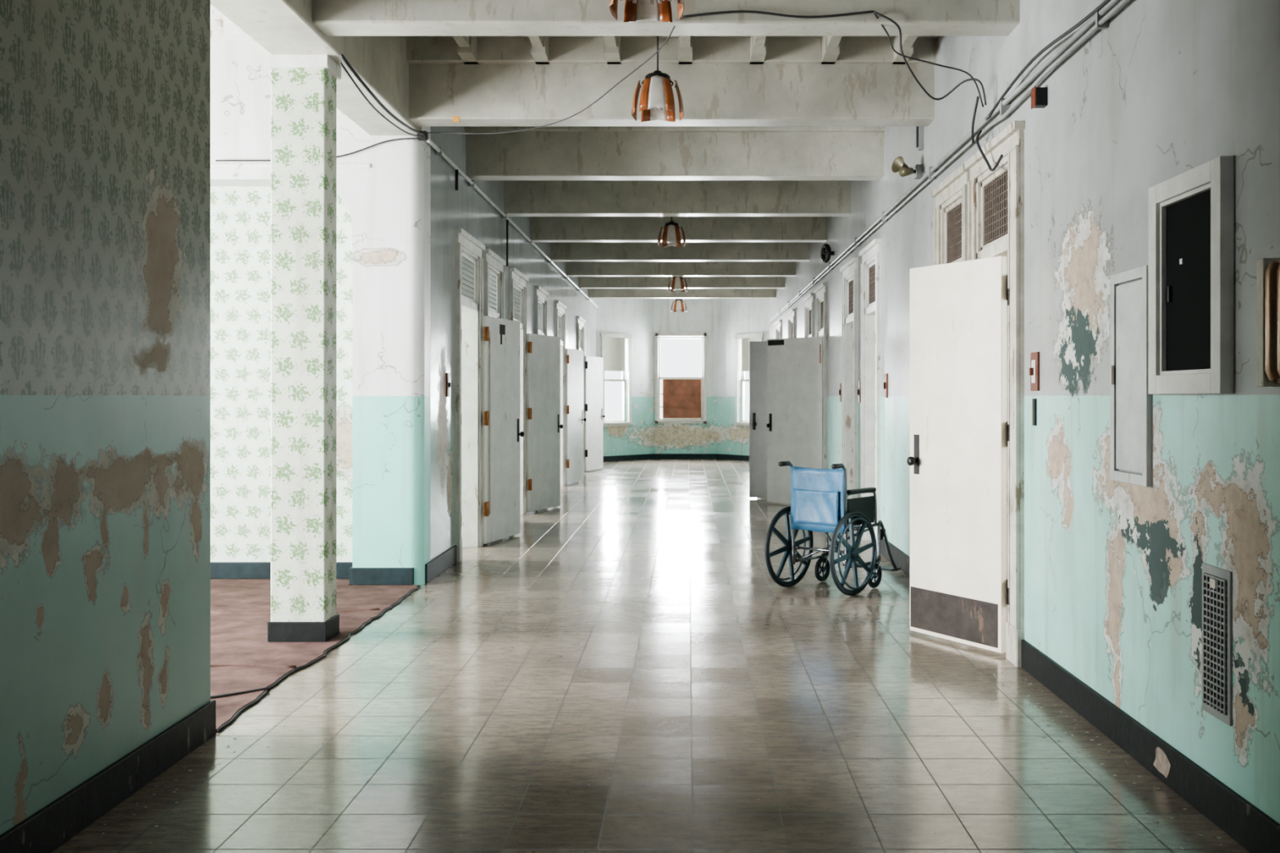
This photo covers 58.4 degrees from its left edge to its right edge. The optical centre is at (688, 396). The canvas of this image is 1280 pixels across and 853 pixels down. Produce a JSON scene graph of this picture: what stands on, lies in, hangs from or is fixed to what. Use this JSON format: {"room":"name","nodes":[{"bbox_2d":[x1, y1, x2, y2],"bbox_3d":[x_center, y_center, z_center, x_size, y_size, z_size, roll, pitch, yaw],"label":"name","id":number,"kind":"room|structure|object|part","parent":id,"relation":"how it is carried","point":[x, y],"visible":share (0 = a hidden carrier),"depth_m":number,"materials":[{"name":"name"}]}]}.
{"room":"hospital interior","nodes":[
{"label":"hospital interior","id":0,"kind":"room"},
{"bbox_2d":[0,0,210,835],"bbox_3d":[-2.150,-0.600,0.450,0.220,4.100,8.900,0,0,0],"label":"wall","id":1,"kind":"structure","parent":0,"point":[105,104],"depth_m":3.95,"materials":[{"name":"teal paint"}]},
{"bbox_2d":[0,700,216,852],"bbox_3d":[-2.033,1.375,0.450,0.020,0.150,8.900,0,0,0],"label":"baseboard","id":2,"kind":"structure","parent":1,"relation":"attached to","point":[48,828],"depth_m":3.99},
{"bbox_2d":[210,0,422,135],"bbox_3d":[-2.240,-2.525,6.830,0.400,1.050,3.860,0,0,0],"label":"beam","id":3,"kind":"structure","parent":1,"relation":"attached to","point":[282,27],"depth_m":7.11,"materials":[{"name":"white paint"}]},
{"bbox_2d":[210,41,430,585],"bbox_3d":[-4.220,-0.800,8.900,4.360,4.500,0.300,0,0,0],"label":"wall","id":4,"kind":"structure","parent":0,"point":[388,202],"depth_m":8.75,"materials":[{"name":"paint"}]},
{"bbox_2d":[210,186,352,562],"bbox_3d":[-3.600,-0.200,9.100,2.600,3.300,0.100,0,0,0],"label":"wall niche","id":5,"kind":"object","parent":4,"relation":"attached to","point":[241,215],"visible":0.14,"depth_m":9.05,"materials":[{"name":"paper"}]},
{"bbox_2d":[210,4,370,168],"bbox_3d":[-4.350,-2.380,8.695,3.900,1.260,0.130,0,0,0],"label":"crown molding","id":6,"kind":"structure","parent":4,"relation":"attached to","point":[222,29],"depth_m":8.72,"materials":[{"name":"white paint"}]},
{"bbox_2d":[210,562,413,585],"bbox_3d":[-4.200,1.374,8.891,4.200,0.128,0.338,0,0,0],"label":"baseboard","id":7,"kind":"structure","parent":4,"relation":"attached to","point":[357,576],"depth_m":9.02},
{"bbox_2d":[215,9,1003,171],"bbox_3d":[-1.067,-1.679,7.234,5.855,0.815,1.882,0,0,26],"label":"hanging cable","id":8,"kind":"object","parent":4,"relation":"hanging from","point":[421,135],"visible":0.99,"depth_m":6.72,"materials":[{"name":"rubber"}]},
{"bbox_2d":[430,126,595,560],"bbox_3d":[-2.150,-0.600,17.325,0.220,4.100,16.550,0,0,0],"label":"wall","id":9,"kind":"structure","parent":0,"point":[465,208],"depth_m":9.90,"materials":[{"name":"paint"}]},
{"bbox_2d":[425,545,456,583],"bbox_3d":[-2.033,1.375,17.080,0.020,0.150,16.440,0,0,0],"label":"baseboard","id":10,"kind":"structure","parent":9,"relation":"attached to","point":[433,568],"depth_m":9.33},
{"bbox_2d":[445,373,450,396],"bbox_3d":[-2.027,-0.100,9.670,0.034,0.200,0.100,0,0,0],"label":"light switch","id":11,"kind":"object","parent":9,"relation":"attached to","point":[447,375],"visible":1,"depth_m":9.63,"materials":[{"name":"brown plastic"}]},
{"bbox_2d":[454,227,485,562],"bbox_3d":[-2.110,-0.013,10.575,0.260,2.925,1.170,0,0,0],"label":"trim","id":12,"kind":"structure","parent":9,"relation":"attached to","point":[468,260],"depth_m":10.98,"materials":[{"name":"white paint"}]},
{"bbox_2d":[483,248,506,319],"bbox_3d":[-2.110,-0.013,11.905,0.260,2.925,1.070,0,0,0],"label":"trim","id":13,"kind":"structure","parent":9,"relation":"attached to","point":[493,273],"depth_m":11.94,"materials":[{"name":"white paint"}]},
{"bbox_2d":[483,315,524,543],"bbox_3d":[-1.888,0.323,11.512,0.175,2.215,0.946,0,0,13],"label":"door","id":14,"kind":"structure","parent":9,"relation":"in","point":[501,337],"depth_m":11.48,"materials":[{"name":"wood"}]},
{"bbox_2d":[426,137,597,307],"bbox_3d":[-2.012,-1.730,17.010,0.054,0.560,16.380,0,0,0],"label":"conduit","id":15,"kind":"object","parent":9,"relation":"attached to","point":[437,150],"visible":0.99,"depth_m":11.94,"materials":[{"name":"metal"}]},
{"bbox_2d":[509,266,528,515],"bbox_3d":[-2.110,-0.013,13.605,0.260,2.925,1.170,0,0,0],"label":"trim","id":16,"kind":"structure","parent":9,"relation":"attached to","point":[517,289],"depth_m":14.02,"materials":[{"name":"white paint"}]},
{"bbox_2d":[534,285,548,335],"bbox_3d":[-2.110,-0.013,15.705,0.260,2.925,1.070,0,0,0],"label":"trim","id":17,"kind":"structure","parent":9,"relation":"attached to","point":[540,303],"depth_m":15.82,"materials":[{"name":"white paint"}]},
{"bbox_2d":[527,333,563,512],"bbox_3d":[-1.850,0.323,14.557,0.175,2.215,0.977,0,0,18],"label":"door","id":18,"kind":"structure","parent":9,"relation":"in","point":[544,426],"depth_m":14.49,"materials":[{"name":"paint"}]},
{"bbox_2d":[554,300,566,486],"bbox_3d":[-2.110,-0.013,18.055,0.260,2.925,1.170,0,0,0],"label":"trim","id":19,"kind":"structure","parent":9,"relation":"attached to","point":[560,315],"depth_m":18.47,"materials":[{"name":"white paint"}]},
{"bbox_2d":[565,348,586,484],"bbox_3d":[-1.897,0.323,19.006,0.175,2.215,0.932,0,0,12],"label":"door","id":20,"kind":"structure","parent":9,"relation":"in","point":[575,419],"depth_m":18.95,"materials":[{"name":"paint"}]},
{"bbox_2d":[576,315,585,471],"bbox_3d":[-2.110,-0.013,21.455,0.260,2.925,1.170,0,0,0],"label":"trim","id":21,"kind":"structure","parent":9,"relation":"attached to","point":[580,321],"depth_m":21.82,"materials":[{"name":"white paint"}]},
{"bbox_2d":[584,355,604,471],"bbox_3d":[-1.860,0.323,22.402,0.175,2.215,0.942,0,0,17],"label":"door","id":22,"kind":"structure","parent":9,"relation":"in","point":[593,366],"depth_m":22.37,"materials":[{"name":"wood"}]},
{"bbox_2d":[595,298,653,456],"bbox_3d":[-1.492,-0.600,26.019,0.200,4.100,1.797,0,0,44],"label":"wall","id":23,"kind":"structure","parent":0,"point":[634,317],"depth_m":26.18,"materials":[{"name":"paint"}]},
{"bbox_2d":[600,333,632,426],"bbox_3d":[-1.658,-0.380,25.765,0.250,2.080,0.980,0,0,44],"label":"window","id":24,"kind":"structure","parent":23,"relation":"in","point":[612,349],"depth_m":25.86,"materials":[{"name":"white paint"}]},
{"bbox_2d":[51,458,1249,852],"bbox_3d":[-0.500,1.550,11.700,12.200,0.200,31.400,0,0,0],"label":"floor","id":25,"kind":"structure","parent":0,"point":[724,687],"depth_m":4.99,"materials":[{"name":"tile"}]},
{"bbox_2d":[210,578,420,733],"bbox_3d":[-4.205,1.438,6.010,4.370,0.037,6.000,0,0,0],"label":"carpet","id":26,"kind":"object","parent":25,"relation":"on","point":[245,666],"visible":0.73,"depth_m":6.80,"materials":[{"name":"brown carpet"}]},
{"bbox_2d":[265,51,341,642],"bbox_3d":[-2.290,-0.291,6.815,0.360,3.458,0.270,0,0,0],"label":"pillar","id":27,"kind":"structure","parent":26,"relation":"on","point":[304,86],"depth_m":6.70,"materials":[{"name":"paper"}]},
{"bbox_2d":[764,461,901,595],"bbox_3d":[1.147,0.968,8.703,0.656,0.965,1.098,0,0,41],"label":"wheelchair","id":28,"kind":"object","parent":25,"relation":"on","point":[820,502],"visible":1,"depth_m":8.51,"materials":[{"name":"rubber"}]},
{"bbox_3d":[0.970,0.763,8.497,0.480,0.476,0.050,0,0,41],"label":"backrest","id":29,"kind":"part","parent":28,"relation":"part of","materials":[{"name":"blue plastic"}]},
{"bbox_3d":[1.126,0.987,8.680,0.466,0.044,0.440,0,0,40],"label":"seat","id":30,"kind":"part","parent":28,"relation":"part of","materials":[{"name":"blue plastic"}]},
{"bbox_2d":[405,35,937,64],"bbox_3d":[-0.500,-2.815,11.700,12.200,0.770,31.400,0,0,0],"label":"ceiling","id":31,"kind":"structure","parent":0,"point":[466,45],"depth_m":8.11,"materials":[{"name":"paint"}]},
{"bbox_2d":[608,0,684,22],"bbox_3d":[-0.190,-2.184,5.250,0.346,0.832,0.346,0,0,0],"label":"ceiling lamp","id":32,"kind":"object","parent":31,"relation":"hanging from","point":[634,10],"depth_m":5.40,"materials":[{"name":"orange metal"}]},
{"bbox_2d":[631,35,684,121],"bbox_3d":[-0.200,-2.219,7.500,0.346,0.762,0.346,0,0,0],"label":"ceiling lamp","id":33,"kind":"object","parent":31,"relation":"hanging from","point":[656,102],"depth_m":7.37,"materials":[{"name":"orange metal"}]},
{"bbox_2d":[311,0,1019,35],"bbox_3d":[-0.120,-2.320,6.320,3.880,0.580,0.380,0,0,0],"label":"beam","id":34,"kind":"structure","parent":31,"relation":"attached to","point":[331,17],"depth_m":6.20,"materials":[{"name":"paint"}]},
{"bbox_2d":[657,216,685,247],"bbox_3d":[-0.200,-2.219,13.900,0.346,0.762,0.346,0,0,0],"label":"ceiling lamp","id":35,"kind":"object","parent":31,"relation":"hanging from","point":[671,234],"depth_m":13.76,"materials":[{"name":"brown metal"}]},
{"bbox_2d":[406,37,936,126],"bbox_3d":[-0.120,-2.320,8.470,3.880,0.580,0.380,0,0,0],"label":"beam","id":36,"kind":"structure","parent":31,"relation":"attached to","point":[721,86],"depth_m":8.35,"materials":[{"name":"paint"}]},
{"bbox_2d":[464,126,885,180],"bbox_3d":[-0.120,-2.320,10.620,3.880,0.580,0.380,0,0,0],"label":"beam","id":37,"kind":"structure","parent":31,"relation":"attached to","point":[544,153],"depth_m":10.50,"materials":[{"name":"paint"}]},
{"bbox_2d":[503,180,850,216],"bbox_3d":[-0.120,-2.320,12.770,3.880,0.580,0.380,0,0,0],"label":"beam","id":38,"kind":"structure","parent":31,"relation":"attached to","point":[521,197],"depth_m":12.65,"materials":[{"name":"paint"}]},
{"bbox_2d":[667,276,687,292],"bbox_3d":[-0.180,-2.219,19.900,0.346,0.762,0.346,0,0,0],"label":"ceiling lamp","id":39,"kind":"object","parent":31,"relation":"hanging from","point":[677,284],"depth_m":19.76,"materials":[{"name":"brown metal"}]},
{"bbox_2d":[530,216,826,242],"bbox_3d":[-0.120,-2.320,14.920,3.880,0.580,0.380,0,0,0],"label":"beam","id":40,"kind":"structure","parent":31,"relation":"attached to","point":[543,228],"depth_m":14.80,"materials":[{"name":"paint"}]},
{"bbox_2d":[671,298,686,311],"bbox_3d":[-0.200,-2.219,24.700,0.346,0.762,0.346,0,0,0],"label":"ceiling lamp","id":41,"kind":"object","parent":31,"relation":"hanging from","point":[678,304],"depth_m":24.56,"materials":[{"name":"brown metal"}]},
{"bbox_2d":[550,242,809,262],"bbox_3d":[-0.120,-2.320,17.070,3.880,0.580,0.380,0,0,0],"label":"beam","id":42,"kind":"structure","parent":31,"relation":"attached to","point":[559,251],"depth_m":16.95,"materials":[{"name":"paint"}]},
{"bbox_2d":[565,262,795,276],"bbox_3d":[-0.120,-2.320,19.220,3.880,0.580,0.380,0,0,0],"label":"beam","id":43,"kind":"structure","parent":31,"relation":"attached to","point":[572,268],"depth_m":19.10,"materials":[{"name":"paint"}]},
{"bbox_2d":[578,276,785,288],"bbox_3d":[-0.120,-2.320,21.370,3.880,0.580,0.380,0,0,0],"label":"beam","id":44,"kind":"structure","parent":31,"relation":"attached to","point":[584,282],"depth_m":21.25,"materials":[{"name":"paint"}]},
{"bbox_2d":[588,288,776,298],"bbox_3d":[-0.120,-2.320,23.520,3.880,0.580,0.380,0,0,0],"label":"beam","id":45,"kind":"structure","parent":31,"relation":"attached to","point":[593,293],"depth_m":23.40,"materials":[{"name":"paint"}]},
{"bbox_2d":[653,298,716,453],"bbox_3d":[-0.070,-0.600,26.700,1.460,4.100,0.200,0,0,0],"label":"wall","id":46,"kind":"structure","parent":0,"point":[700,315],"depth_m":26.60,"materials":[{"name":"paint"}]},
{"bbox_2d":[603,453,749,462],"bbox_3d":[-0.120,1.390,25.945,3.855,0.120,1.331,0,0,0],"label":"baseboard","id":47,"kind":"structure","parent":46,"relation":"attached to","point":[646,456],"depth_m":26.40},
{"bbox_2d":[653,332,708,423],"bbox_3d":[-0.170,-0.440,26.645,1.280,2.120,0.250,0,0,0],"label":"window","id":48,"kind":"structure","parent":46,"relation":"in","point":[684,398],"depth_m":26.73,"materials":[{"name":"white paint"}]},
{"bbox_2d":[716,298,769,455],"bbox_3d":[1.305,-0.600,26.016,0.200,4.100,1.729,0,0,-41],"label":"wall","id":49,"kind":"structure","parent":0,"point":[734,316],"depth_m":26.21,"materials":[{"name":"paint"}]},
{"bbox_2d":[733,333,764,426],"bbox_3d":[1.416,-0.380,25.806,0.250,2.080,0.930,0,0,-41],"label":"window","id":50,"kind":"structure","parent":49,"relation":"in","point":[746,338],"depth_m":26.02,"materials":[{"name":"white paint"}]},
{"bbox_2d":[769,0,1279,823],"bbox_3d":[1.900,-0.600,10.800,0.200,4.100,29.600,0,0,0],"label":"wall","id":51,"kind":"structure","parent":0,"point":[1113,569],"depth_m":4.81,"materials":[{"name":"paint"}]},
{"bbox_2d":[749,341,767,497],"bbox_3d":[1.341,0.323,16.273,0.953,2.215,0.175,0,0,-6],"label":"door","id":52,"kind":"structure","parent":51,"relation":"in","point":[757,349],"depth_m":16.21,"materials":[{"name":"grey paint"}]},
{"bbox_2d":[774,320,782,338],"bbox_3d":[1.870,-0.013,22.400,0.260,2.925,1.080,0,0,0],"label":"trim","id":53,"kind":"structure","parent":51,"relation":"attached to","point":[779,323],"depth_m":22.37,"materials":[{"name":"white paint"}]},
{"bbox_2d":[786,308,795,337],"bbox_3d":[1.870,-0.013,19.600,0.260,2.925,1.080,0,0,0],"label":"trim","id":54,"kind":"structure","parent":51,"relation":"attached to","point":[792,313],"depth_m":19.69,"materials":[{"name":"white paint"}]},
{"bbox_2d":[766,336,823,503],"bbox_3d":[1.445,0.323,15.233,0.996,2.215,0.175,0,0,44],"label":"door","id":55,"kind":"structure","parent":51,"relation":"in","point":[795,366],"depth_m":15.25,"materials":[{"name":"wood"}]},
{"bbox_2d":[803,293,814,337],"bbox_3d":[1.870,-0.013,16.750,0.260,2.925,1.080,0,0,0],"label":"trim","id":56,"kind":"structure","parent":51,"relation":"attached to","point":[809,308],"depth_m":16.89,"materials":[{"name":"white paint"}]},
{"bbox_2d":[813,282,827,469],"bbox_3d":[1.870,-0.013,15.275,0.260,2.925,1.030,0,0,0],"label":"trim","id":57,"kind":"structure","parent":51,"relation":"attached to","point":[821,291],"depth_m":14.78,"materials":[{"name":"white paint"}]},
{"bbox_2d":[820,243,834,262],"bbox_3d":[1.737,-1.770,14.111,0.136,0.240,0.240,0,0,-17],"label":"bell","id":58,"kind":"object","parent":51,"relation":"attached to","point":[828,253],"visible":1,"depth_m":14.07,"materials":[{"name":"metal"}]},
{"bbox_2d":[839,382,841,401],"bbox_3d":[1.787,-0.052,13.283,0.034,0.209,0.142,0,0,0],"label":"light switch","id":59,"kind":"object","parent":51,"relation":"attached to","point":[840,390],"visible":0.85,"depth_m":13.28,"materials":[{"name":"brown plastic"}]},
{"bbox_2d":[840,257,858,533],"bbox_3d":[1.870,-0.013,12.585,0.260,2.925,1.010,0,0,0],"label":"trim","id":60,"kind":"structure","parent":51,"relation":"attached to","point":[850,269],"depth_m":12.91,"materials":[{"name":"white paint"}]},
{"bbox_2d":[857,381,860,402],"bbox_3d":[1.787,-0.051,11.854,0.034,0.212,0.170,0,0,0],"label":"light switch","id":61,"kind":"object","parent":51,"relation":"attached to","point":[859,382],"visible":0.87,"depth_m":11.82,"materials":[{"name":"brown plastic"}]},
{"bbox_2d":[858,238,881,551],"bbox_3d":[1.870,-0.013,11.140,0.260,2.925,1.000,0,0,0],"label":"trim","id":62,"kind":"structure","parent":51,"relation":"attached to","point":[870,267],"depth_m":11.47,"materials":[{"name":"white paint"}]},
{"bbox_2d":[883,373,888,397],"bbox_3d":[1.787,-0.102,10.238,0.034,0.212,0.211,0,0,0],"label":"light switch","id":63,"kind":"object","parent":51,"relation":"attached to","point":[886,375],"visible":1,"depth_m":10.22,"materials":[{"name":"brown plastic"}]},
{"bbox_2d":[891,155,923,178],"bbox_3d":[1.708,-1.747,8.736,0.275,0.168,0.164,0,0,-27],"label":"loudspeaker","id":64,"kind":"object","parent":51,"relation":"attached to","point":[899,165],"visible":0.99,"depth_m":8.74,"materials":[{"name":"metal"}]},
{"bbox_2d":[915,126,924,150],"bbox_3d":[1.777,-2.020,8.750,0.054,0.260,0.060,0,0,0],"label":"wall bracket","id":65,"kind":"object","parent":51,"relation":"attached to","point":[919,130],"visible":0.56,"depth_m":8.72,"materials":[{"name":"metal"}]},
{"bbox_2d":[767,0,1128,324],"bbox_3d":[1.771,-1.639,10.650,0.057,0.159,29.100,0,0,0],"label":"conduit","id":66,"kind":"object","parent":51,"relation":"attached to","point":[1101,14],"visible":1,"depth_m":6.22,"materials":[{"name":"grey metal"}]},
{"bbox_2d":[930,164,969,265],"bbox_3d":[1.870,-0.013,7.720,0.260,2.925,0.960,0,0,0],"label":"trim","id":67,"kind":"structure","parent":51,"relation":"attached to","point":[950,211],"depth_m":7.79,"materials":[{"name":"beige paint"}]},
{"bbox_2d":[906,255,1007,653],"bbox_3d":[1.583,0.323,6.670,0.175,2.215,0.802,0,0,-31],"label":"door","id":68,"kind":"structure","parent":51,"relation":"in","point":[957,460],"depth_m":6.64,"materials":[{"name":"beige paint"}]},
{"bbox_2d":[964,120,1025,667],"bbox_3d":[1.870,-0.013,6.650,0.260,2.925,1.100,0,0,0],"label":"trim","id":69,"kind":"structure","parent":51,"relation":"attached to","point":[995,198],"depth_m":6.26,"materials":[{"name":"beige paint"}]},
{"bbox_2d":[1029,351,1039,426],"bbox_3d":[1.784,-0.039,5.821,0.039,0.374,0.165,0,0,0],"label":"light switch","id":70,"kind":"object","parent":51,"relation":"attached to","point":[1034,369],"visible":1,"depth_m":5.82,"materials":[{"name":"brown plastic"}]},
{"bbox_2d":[1031,85,1047,109],"bbox_3d":[1.769,-1.505,5.750,0.070,0.100,0.070,0,0,0],"label":"junction box","id":71,"kind":"object","parent":51,"relation":"attached to","point":[1038,95],"visible":1,"depth_m":5.72,"materials":[{"name":"metal"}]},
{"bbox_2d":[856,524,1279,852],"bbox_3d":[1.792,1.375,10.650,0.022,0.150,29.300,0,0,0],"label":"baseboard","id":72,"kind":"structure","parent":51,"relation":"attached to","point":[1256,832],"depth_m":4.33,"materials":[{"name":"rubber"}]},
{"bbox_2d":[1110,265,1152,488],"bbox_3d":[1.784,-0.080,4.620,0.039,0.870,0.390,0,0,0],"label":"access panel","id":73,"kind":"object","parent":51,"relation":"attached to","point":[1131,402],"visible":0.96,"depth_m":4.61,"materials":[{"name":"grey paint"}]},
{"bbox_2d":[1148,155,1233,394],"bbox_3d":[1.780,-0.403,4.065,0.049,0.785,0.590,0,0,0],"label":"electrical panel","id":74,"kind":"object","parent":51,"relation":"attached to","point":[1191,211],"visible":1,"depth_m":4.04,"materials":[{"name":"white paint"}]},
{"bbox_2d":[1201,563,1232,726],"bbox_3d":[1.792,0.835,3.882,0.024,0.510,0.205,0,0,0],"label":"air vent","id":75,"kind":"object","parent":51,"relation":"in","point":[1216,582],"visible":1,"depth_m":3.86,"materials":[{"name":"grey metal"}]},
{"bbox_2d":[1256,257,1279,386],"bbox_3d":[1.764,-0.225,3.330,0.079,0.390,0.340,0,0,0],"label":"picture frame","id":76,"kind":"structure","parent":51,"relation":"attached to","point":[1268,269],"depth_m":3.41,"materials":[{"name":"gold metal"}]}
]}

